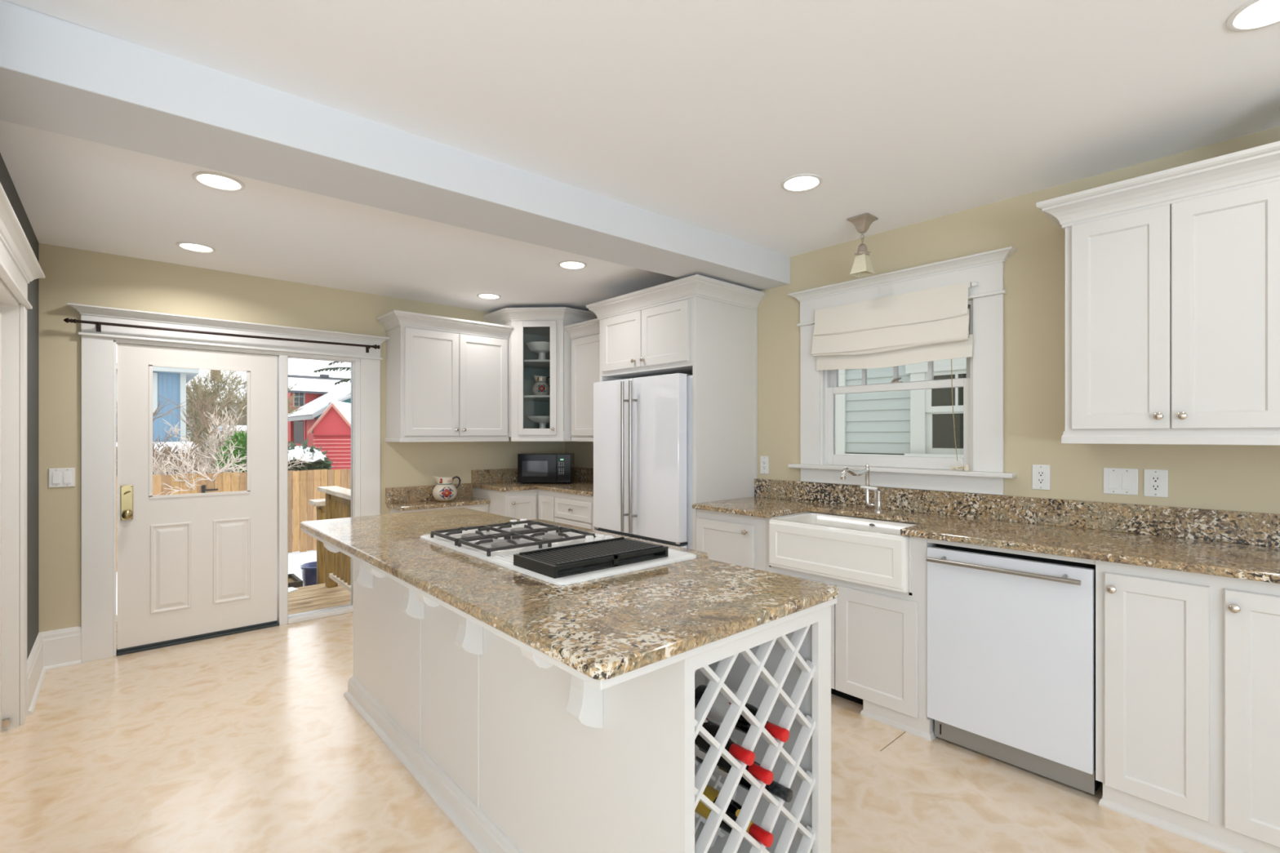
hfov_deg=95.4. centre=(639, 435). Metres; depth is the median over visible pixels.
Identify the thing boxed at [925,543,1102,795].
dishwasher
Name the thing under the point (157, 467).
bare tree
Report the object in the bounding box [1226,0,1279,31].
recessed light
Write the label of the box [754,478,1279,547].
backsplash
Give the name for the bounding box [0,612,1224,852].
floor
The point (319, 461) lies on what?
rhododendron
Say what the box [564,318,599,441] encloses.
upper cabinet
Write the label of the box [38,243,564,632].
wall
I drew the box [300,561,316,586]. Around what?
plant pot
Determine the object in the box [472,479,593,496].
countertop
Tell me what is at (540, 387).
pitcher
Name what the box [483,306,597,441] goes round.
upper cabinet
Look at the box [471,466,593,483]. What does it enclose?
backsplash
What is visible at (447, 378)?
upper cabinet
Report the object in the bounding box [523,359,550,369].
shelf
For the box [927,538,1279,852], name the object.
base cabinet
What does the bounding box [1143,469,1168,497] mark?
outlet
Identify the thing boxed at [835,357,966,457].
neighbor house
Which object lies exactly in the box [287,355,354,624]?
window
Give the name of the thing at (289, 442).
hedge
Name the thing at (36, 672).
baseboard
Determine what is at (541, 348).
pedestal bowl
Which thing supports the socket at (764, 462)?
attached to the outlet at (764, 460)
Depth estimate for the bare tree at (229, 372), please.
28.60 m
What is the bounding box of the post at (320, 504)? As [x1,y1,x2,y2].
[308,498,325,584]
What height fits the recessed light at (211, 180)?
0.007 m
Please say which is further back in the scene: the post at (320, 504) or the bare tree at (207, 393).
the bare tree at (207, 393)
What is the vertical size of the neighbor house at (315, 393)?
7.740 m
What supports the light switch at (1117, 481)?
attached to the wall at (1230, 477)
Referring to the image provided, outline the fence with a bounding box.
[116,468,351,572]
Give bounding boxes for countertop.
[300,507,838,679]
[386,497,489,511]
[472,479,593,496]
[692,497,1279,583]
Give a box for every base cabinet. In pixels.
[389,503,488,514]
[474,487,596,529]
[696,509,766,571]
[766,511,936,741]
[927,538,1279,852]
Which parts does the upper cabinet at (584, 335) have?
crown moulding, light rail, door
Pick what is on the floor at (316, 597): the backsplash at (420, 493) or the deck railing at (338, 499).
the deck railing at (338, 499)
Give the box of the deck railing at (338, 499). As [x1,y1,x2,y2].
[317,485,351,592]
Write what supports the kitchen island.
on the floor at (251, 741)
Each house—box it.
[116,344,199,474]
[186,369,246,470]
[288,373,351,470]
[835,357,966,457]
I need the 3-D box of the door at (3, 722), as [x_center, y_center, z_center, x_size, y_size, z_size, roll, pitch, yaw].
[-2.500,0.375,2.193,0.045,1.946,1.322,0,0,-42]
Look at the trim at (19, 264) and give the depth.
2.70 m
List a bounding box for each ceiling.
[0,120,680,312]
[4,0,1279,256]
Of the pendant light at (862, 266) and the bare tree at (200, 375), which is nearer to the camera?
the pendant light at (862, 266)
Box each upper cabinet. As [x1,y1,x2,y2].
[376,310,512,442]
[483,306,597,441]
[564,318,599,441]
[1035,140,1279,444]
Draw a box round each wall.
[0,152,38,660]
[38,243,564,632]
[564,126,1279,524]
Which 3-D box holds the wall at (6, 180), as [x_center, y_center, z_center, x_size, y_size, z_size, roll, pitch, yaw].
[-2.593,0.060,2.278,0.130,2.600,2.812,0,0,-42]
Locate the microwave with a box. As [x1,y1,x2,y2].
[517,453,574,484]
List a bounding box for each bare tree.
[116,370,237,479]
[116,432,228,491]
[116,436,319,499]
[152,404,246,492]
[186,369,302,448]
[186,370,303,462]
[187,389,245,451]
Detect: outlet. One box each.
[760,456,768,474]
[1031,464,1049,490]
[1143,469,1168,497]
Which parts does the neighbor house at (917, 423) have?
sash, pane, pane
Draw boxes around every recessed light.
[176,241,216,253]
[191,171,244,191]
[476,293,501,299]
[557,260,586,269]
[780,173,822,191]
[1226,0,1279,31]
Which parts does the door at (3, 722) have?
panel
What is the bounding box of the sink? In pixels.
[768,512,918,592]
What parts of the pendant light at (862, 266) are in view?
lamp shade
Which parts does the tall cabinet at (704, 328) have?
panel, door, door, crown moulding, panel, scribe moulding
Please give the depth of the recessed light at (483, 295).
4.63 m
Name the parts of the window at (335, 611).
sill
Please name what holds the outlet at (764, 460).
attached to the wall at (1230, 477)
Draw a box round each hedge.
[116,444,217,485]
[199,440,293,466]
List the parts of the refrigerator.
door, handle, handle, freezer drawer, door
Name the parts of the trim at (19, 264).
crown, casing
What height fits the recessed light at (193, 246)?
0.007 m
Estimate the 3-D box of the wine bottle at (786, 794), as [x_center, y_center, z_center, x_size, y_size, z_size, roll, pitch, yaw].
[0.288,0.933,1.615,0.075,0.075,0.301,0,0,-42]
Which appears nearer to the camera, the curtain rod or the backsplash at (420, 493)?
the curtain rod
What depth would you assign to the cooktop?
1.99 m
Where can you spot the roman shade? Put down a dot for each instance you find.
(931, 324)
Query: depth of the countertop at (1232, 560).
2.39 m
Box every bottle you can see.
[694,684,789,742]
[694,718,755,765]
[694,742,773,785]
[694,784,773,847]
[695,755,793,802]
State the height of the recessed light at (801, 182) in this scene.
0.007 m
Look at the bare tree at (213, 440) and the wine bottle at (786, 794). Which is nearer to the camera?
the wine bottle at (786, 794)
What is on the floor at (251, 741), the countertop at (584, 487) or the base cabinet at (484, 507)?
the base cabinet at (484, 507)
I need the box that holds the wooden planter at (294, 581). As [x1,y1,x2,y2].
[288,573,302,587]
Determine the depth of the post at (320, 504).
5.83 m
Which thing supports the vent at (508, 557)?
attached to the cooktop
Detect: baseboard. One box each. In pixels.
[26,632,46,715]
[40,626,80,670]
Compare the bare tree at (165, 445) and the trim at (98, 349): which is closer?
the trim at (98, 349)
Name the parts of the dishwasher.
handle, kick plate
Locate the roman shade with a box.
[811,281,977,471]
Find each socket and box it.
[762,460,766,470]
[1036,470,1044,484]
[1150,475,1160,491]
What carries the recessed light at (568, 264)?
in the ceiling at (75, 193)
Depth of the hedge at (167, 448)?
15.97 m
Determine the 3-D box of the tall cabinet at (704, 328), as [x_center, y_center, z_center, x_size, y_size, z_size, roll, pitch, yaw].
[0.225,0.190,4.195,0.684,2.340,1.132,0,0,-42]
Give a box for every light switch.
[48,467,75,487]
[1103,467,1137,495]
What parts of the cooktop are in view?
burner, burner, control knob, burner, control knob, burner, control knob, control knob, control knob, control knob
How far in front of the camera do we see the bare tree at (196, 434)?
12.55 m
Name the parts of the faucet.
spout, lever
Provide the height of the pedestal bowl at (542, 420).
0.128 m
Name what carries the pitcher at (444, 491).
on the countertop at (473, 500)
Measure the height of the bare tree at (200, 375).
7.540 m
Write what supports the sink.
in the countertop at (1232, 560)
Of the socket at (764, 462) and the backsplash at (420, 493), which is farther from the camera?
the backsplash at (420, 493)
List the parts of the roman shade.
shade panel, shade panel, shade panel, shade panel, pull cord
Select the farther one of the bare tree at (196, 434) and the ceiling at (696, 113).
the bare tree at (196, 434)
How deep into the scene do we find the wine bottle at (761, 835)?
1.51 m
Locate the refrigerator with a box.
[593,373,692,549]
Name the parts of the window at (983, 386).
casing, frame, sash, sash, crown, casing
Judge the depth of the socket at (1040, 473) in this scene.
2.80 m
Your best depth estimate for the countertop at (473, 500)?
4.69 m
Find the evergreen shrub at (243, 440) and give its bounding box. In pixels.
[213,430,246,472]
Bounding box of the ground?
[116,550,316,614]
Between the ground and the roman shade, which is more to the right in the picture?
the roman shade
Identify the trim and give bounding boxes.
[0,182,44,730]
[67,302,389,662]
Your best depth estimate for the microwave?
5.07 m
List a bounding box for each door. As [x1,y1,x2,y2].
[0,303,9,732]
[116,343,279,656]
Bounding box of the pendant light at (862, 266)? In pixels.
[846,212,878,277]
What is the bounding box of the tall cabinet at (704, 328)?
[586,274,764,550]
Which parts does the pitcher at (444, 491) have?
handle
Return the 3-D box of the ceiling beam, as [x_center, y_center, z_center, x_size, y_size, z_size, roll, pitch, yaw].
[-0.552,-1.115,2.821,3.694,0.231,0.400,0,0,-40]
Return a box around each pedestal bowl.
[525,341,550,359]
[526,416,550,428]
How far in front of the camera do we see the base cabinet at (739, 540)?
3.42 m
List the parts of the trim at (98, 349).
casing, crown, casing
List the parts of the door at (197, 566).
handle plate, knob, raised panel, raised panel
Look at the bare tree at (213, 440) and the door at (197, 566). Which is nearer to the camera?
the door at (197, 566)
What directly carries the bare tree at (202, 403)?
on the ground
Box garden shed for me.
[307,400,351,469]
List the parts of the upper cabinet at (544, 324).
panel, door, crown moulding, light rail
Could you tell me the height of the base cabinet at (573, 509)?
0.904 m
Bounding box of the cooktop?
[420,518,696,585]
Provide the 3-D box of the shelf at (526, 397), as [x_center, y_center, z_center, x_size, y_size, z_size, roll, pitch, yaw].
[-0.819,-0.336,5.282,0.775,0.018,0.661,0,0,-42]
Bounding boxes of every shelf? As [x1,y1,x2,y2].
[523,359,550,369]
[523,395,550,401]
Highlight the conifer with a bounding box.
[312,361,351,385]
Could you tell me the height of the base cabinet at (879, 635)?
0.904 m
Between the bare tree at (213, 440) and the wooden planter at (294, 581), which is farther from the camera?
the bare tree at (213, 440)
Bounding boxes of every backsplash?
[385,483,472,503]
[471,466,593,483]
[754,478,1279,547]
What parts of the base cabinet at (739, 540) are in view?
door, knob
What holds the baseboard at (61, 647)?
attached to the wall at (72, 275)
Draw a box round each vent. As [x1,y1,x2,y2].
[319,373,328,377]
[494,542,586,562]
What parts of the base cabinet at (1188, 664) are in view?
knob, door, knob, door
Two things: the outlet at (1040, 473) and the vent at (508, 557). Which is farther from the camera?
the outlet at (1040, 473)
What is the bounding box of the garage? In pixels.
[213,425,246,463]
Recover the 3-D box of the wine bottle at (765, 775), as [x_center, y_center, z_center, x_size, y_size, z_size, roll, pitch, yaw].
[0.223,0.852,1.558,0.075,0.076,0.301,0,0,-42]
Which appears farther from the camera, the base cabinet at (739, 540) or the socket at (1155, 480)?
the base cabinet at (739, 540)
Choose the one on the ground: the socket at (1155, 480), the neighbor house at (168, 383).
the neighbor house at (168, 383)
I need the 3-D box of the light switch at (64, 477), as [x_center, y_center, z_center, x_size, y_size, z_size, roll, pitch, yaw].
[-3.405,0.250,3.430,0.111,0.112,0.011,0,0,-42]
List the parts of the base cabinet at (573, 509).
door, door, drawer, drawer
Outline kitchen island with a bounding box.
[302,528,836,852]
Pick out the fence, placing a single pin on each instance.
(303, 485)
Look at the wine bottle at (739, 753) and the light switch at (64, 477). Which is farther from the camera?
the light switch at (64, 477)
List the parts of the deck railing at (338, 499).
post, rail, rail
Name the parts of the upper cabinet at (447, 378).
door, crown moulding, light rail, door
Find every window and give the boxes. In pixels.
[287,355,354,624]
[787,246,1017,495]
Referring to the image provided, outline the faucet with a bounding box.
[840,463,883,512]
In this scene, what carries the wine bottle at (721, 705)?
attached to the kitchen island
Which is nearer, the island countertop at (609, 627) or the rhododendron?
the island countertop at (609, 627)
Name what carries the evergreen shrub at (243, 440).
on the ground
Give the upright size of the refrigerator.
1.722 m
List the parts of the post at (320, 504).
rail, post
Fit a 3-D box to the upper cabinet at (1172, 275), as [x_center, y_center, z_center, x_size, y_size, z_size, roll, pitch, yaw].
[2.285,-0.472,2.077,0.429,1.012,1.379,0,0,-42]
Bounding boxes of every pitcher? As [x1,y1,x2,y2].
[432,475,461,502]
[532,375,550,395]
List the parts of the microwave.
door, control panel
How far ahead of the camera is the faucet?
3.24 m
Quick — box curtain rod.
[63,317,379,352]
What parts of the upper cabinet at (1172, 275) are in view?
door, crown moulding, knob, light rail, knob, door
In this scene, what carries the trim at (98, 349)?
attached to the wall at (72, 275)
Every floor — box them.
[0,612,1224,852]
[116,582,351,648]
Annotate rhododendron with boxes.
[288,438,335,471]
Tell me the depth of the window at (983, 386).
3.18 m
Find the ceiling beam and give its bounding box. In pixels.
[0,0,790,290]
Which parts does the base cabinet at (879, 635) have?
door, apron moulding, door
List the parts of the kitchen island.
moulding, frame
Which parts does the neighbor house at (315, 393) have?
pane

